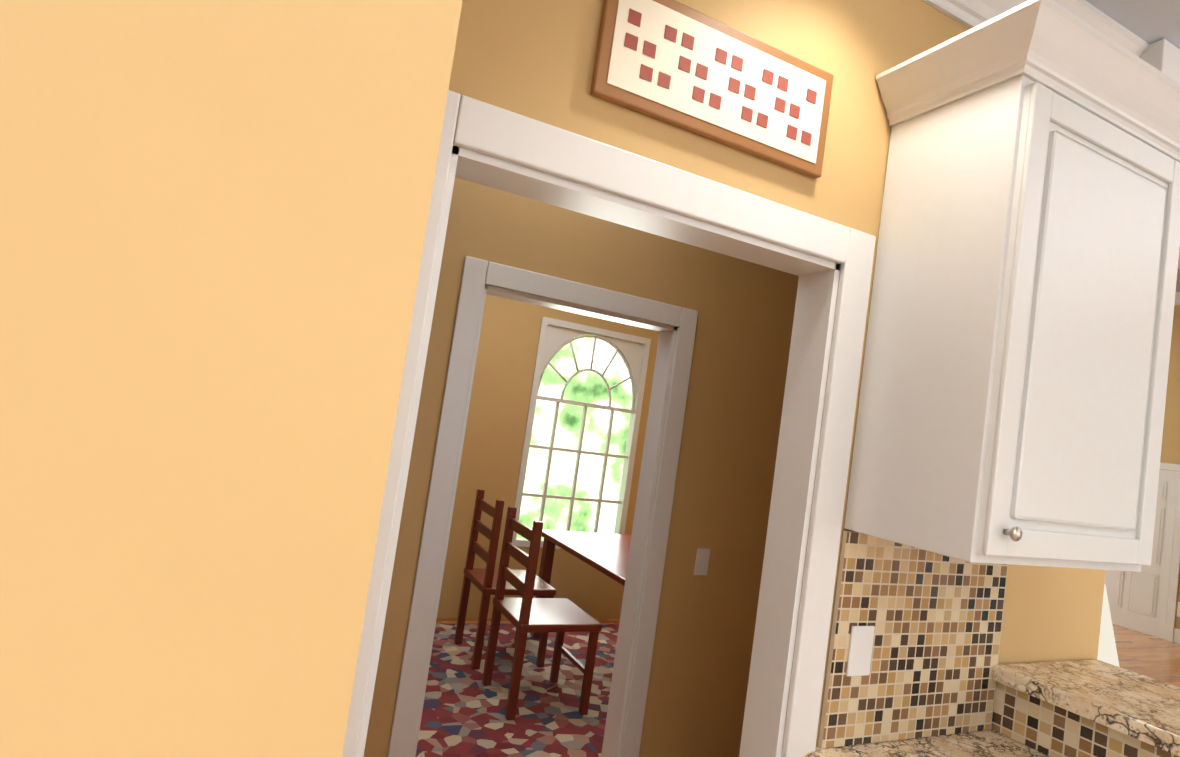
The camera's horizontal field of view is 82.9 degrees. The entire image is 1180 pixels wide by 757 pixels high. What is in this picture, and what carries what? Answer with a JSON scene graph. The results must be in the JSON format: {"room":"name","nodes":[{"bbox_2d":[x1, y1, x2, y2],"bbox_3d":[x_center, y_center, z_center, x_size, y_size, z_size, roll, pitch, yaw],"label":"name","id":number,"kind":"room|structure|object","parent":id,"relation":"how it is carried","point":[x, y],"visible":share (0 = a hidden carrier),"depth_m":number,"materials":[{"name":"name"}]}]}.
{"room":"kitchen","nodes":[
{"label":"kitchen","id":0,"kind":"room"},
{"bbox_2d":[0,0,515,756],"bbox_3d":[-0.360,0.120,0.645,0.160,2.950,0.870,10,-4,-25],"label":"wall","id":1,"kind":"structure","parent":0,"point":[214,214],"depth_m":0.26,"materials":[{"name":"paint"}]},
{"bbox_2d":[363,177,798,756],"bbox_3d":[-1.653,-0.005,2.726,7.720,3.080,3.698,10,-4,-25],"label":"wall","id":2,"kind":"structure","parent":0,"point":[721,511],"depth_m":3.04,"materials":[{"name":"paint"}]},
{"bbox_2d":[512,316,650,548],"bbox_3d":[-0.071,0.476,5.438,0.996,1.796,0.090,10,-4,-25],"label":"dining room window","id":3,"kind":"structure","parent":2,"relation":"in","point":[557,336],"depth_m":5.44,"materials":[{"name":"white wood"}]},
{"bbox_2d":[694,548,709,574],"bbox_3d":[0.506,0.827,3.014,0.070,0.120,0.007,10,-4,-25],"label":"switch plate","id":4,"kind":"object","parent":2,"relation":"attached to","point":[702,560],"visible":1,"depth_m":3.01,"materials":[{"name":"white plastic"}]},
{"bbox_2d":[498,0,1105,755],"bbox_3d":[-1.322,-0.076,0.767,6.620,3.080,0.120,10,-4,-25],"label":"wall","id":5,"kind":"structure","parent":0,"point":[1051,614],"depth_m":1.60,"materials":[{"name":"yellow paint"}]},
{"bbox_2d":[342,90,875,756],"bbox_3d":[0.016,0.624,1.400,1.140,2.150,0.140,10,-4,-25],"label":"door frame","id":6,"kind":"structure","parent":5,"relation":"attached to","point":[542,150],"depth_m":1.35,"materials":[{"name":"white wood"}]},
{"bbox_2d":[590,0,833,178],"bbox_3d":[0.289,-0.640,1.448,0.600,0.250,0.024,10,-4,-25],"label":"picture","id":7,"kind":"object","parent":5,"relation":"attached to","point":[679,64],"visible":0.98,"depth_m":1.43,"materials":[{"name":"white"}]},
{"bbox_2d":[831,536,1006,671],"bbox_3d":[0.865,0.671,1.730,0.630,0.513,0.001,10,-4,-25],"label":"backsplash","id":8,"kind":"structure","parent":5,"relation":"attached to","point":[894,609],"depth_m":1.71,"materials":[{"name":"tile"}]},
{"bbox_2d":[843,4,1179,575],"bbox_3d":[1.051,-0.140,1.632,0.630,1.120,0.350,10,-4,-25],"label":"upper cabinet","id":9,"kind":"object","parent":5,"relation":"attached to","point":[1015,376],"depth_m":1.46,"materials":[{"name":"white wood"}]},
{"bbox_2d":[922,0,1179,83],"bbox_3d":[0.630,-1.075,1.551,2.535,0.199,0.129,10,-4,-25],"label":"crown molding","id":10,"kind":"structure","parent":5,"relation":"attached to","point":[1162,55],"depth_m":1.89,"materials":[{"name":"white wood"}]},
{"bbox_2d":[436,618,1179,686],"bbox_3d":[2.173,2.136,2.494,19.000,0.100,18.000,10,-4,-25],"label":"floor","id":11,"kind":"structure","parent":0,"point":[1153,657],"depth_m":6.81,"materials":[{"name":"brown wood"}]},
{"bbox_2d":[415,623,618,756],"bbox_3d":[-0.032,1.868,4.210,2.450,0.011,1.900,10,-4,-25],"label":"dining rug","id":12,"kind":"object","parent":11,"relation":"on","point":[463,711],"depth_m":3.68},
{"bbox_2d":[454,489,555,669],"bbox_3d":[-0.524,1.284,4.359,0.480,1.020,0.480,10,-4,-25],"label":"dining chair","id":13,"kind":"object","parent":12,"relation":"on","point":[484,581],"visible":0.88,"depth_m":4.22,"materials":[{"name":"brown wood"}]},
{"bbox_2d":[482,506,601,719],"bbox_3d":[-0.244,1.289,3.772,0.480,1.020,0.480,10,-4,-25],"label":"dining chair","id":14,"kind":"object","parent":12,"relation":"on","point":[526,613],"visible":1,"depth_m":3.65,"materials":[{"name":"brown wood"}]},
{"bbox_2d":[530,529,630,637],"bbox_3d":[0.259,1.537,4.402,0.870,0.747,1.400,10,-4,-25],"label":"dining table","id":15,"kind":"object","parent":12,"relation":"on","point":[607,554],"visible":0.27,"depth_m":4.58,"materials":[{"name":"brown wood"}]},
{"bbox_3d":[1.961,1.772,2.833,0.500,0.600,0.700,10,-4,-25],"label":"table","id":16,"kind":"object","parent":11,"relation":"on","visible":0},
{"bbox_2d":[1097,584,1119,666],"bbox_3d":[2.047,1.168,2.869,0.360,0.620,0.360,10,-4,-25],"label":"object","id":17,"kind":"object","parent":16,"relation":"on","point":[1107,651],"visible":0.04,"depth_m":2.74,"materials":[{"name":"white"}]},
{"bbox_2d":[803,660,1179,756],"bbox_3d":[1.758,0.765,-0.476,2.057,0.042,4.772,10,-4,-25],"label":"countertop","id":18,"kind":"structure","parent":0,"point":[1080,708],"depth_m":1.71,"materials":[{"name":"beige stone"}]},
{"bbox_2d":[1086,0,1179,48],"bbox_3d":[0.338,-1.580,-2.342,6.470,0.250,6.900,10,-4,-25],"label":"ceiling","id":19,"kind":"structure","parent":0,"point":[1150,21],"depth_m":1.89,"materials":[{"name":"white paint"}]},
{"bbox_2d":[1160,305,1179,628],"bbox_3d":[7.039,1.020,8.108,0.120,4.150,6.060,10,-4,-25],"label":"wall","id":20,"kind":"structure","parent":0,"point":[1170,450],"depth_m":8.12,"materials":[{"name":"paint"}]},
{"bbox_2d":[1104,463,1179,641],"bbox_3d":[6.675,2.035,8.267,0.078,2.060,1.010,10,-4,-25],"label":"door","id":21,"kind":"structure","parent":20,"relation":"in","point":[1149,593],"depth_m":8.01,"materials":[{"name":"white wood"}]},
{"bbox_2d":[1110,610,1179,643],"bbox_3d":[6.691,2.981,7.972,0.014,0.160,6.070,10,-4,-25],"label":"baseboard","id":22,"kind":"structure","parent":20,"relation":"attached to","point":[1139,625],"depth_m":8.04,"materials":[{"name":"white wood"}]},
{"bbox_2d":[1174,292,1179,305],"bbox_3d":[7.237,-0.979,8.124,0.120,0.140,5.930,10,-4,-25],"label":"crown molding","id":23,"kind":"structure","parent":20,"relation":"attached to","point":[1177,294],"depth_m":8.19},
{"bbox_2d":[1177,602,1179,616],"bbox_3d":[6.727,2.678,7.986,0.029,0.170,6.070,10,-4,-25],"label":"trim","id":24,"kind":"structure","parent":20,"relation":"attached to","point":[1178,611],"depth_m":7.75,"materials":[{"name":"white wood"}]},
{"bbox_2d":[1176,248,1179,291],"bbox_3d":[5.563,-1.079,3.066,7.690,1.120,14.160,10,-4,-25],"label":"ceiling","id":25,"kind":"structure","parent":0,"point":[1178,282],"depth_m":7.63,"materials":[{"name":"grey"}]},
{"label":"outside","id":26,"kind":"structure","parent":0,"visible":0},
{"bbox_2d":[516,336,631,538],"bbox_3d":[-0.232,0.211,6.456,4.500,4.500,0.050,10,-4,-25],"label":"window","id":27,"kind":"structure","parent":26,"point":[587,387],"depth_m":6.49,"materials":[{"name":"clear glass"}]}
]}

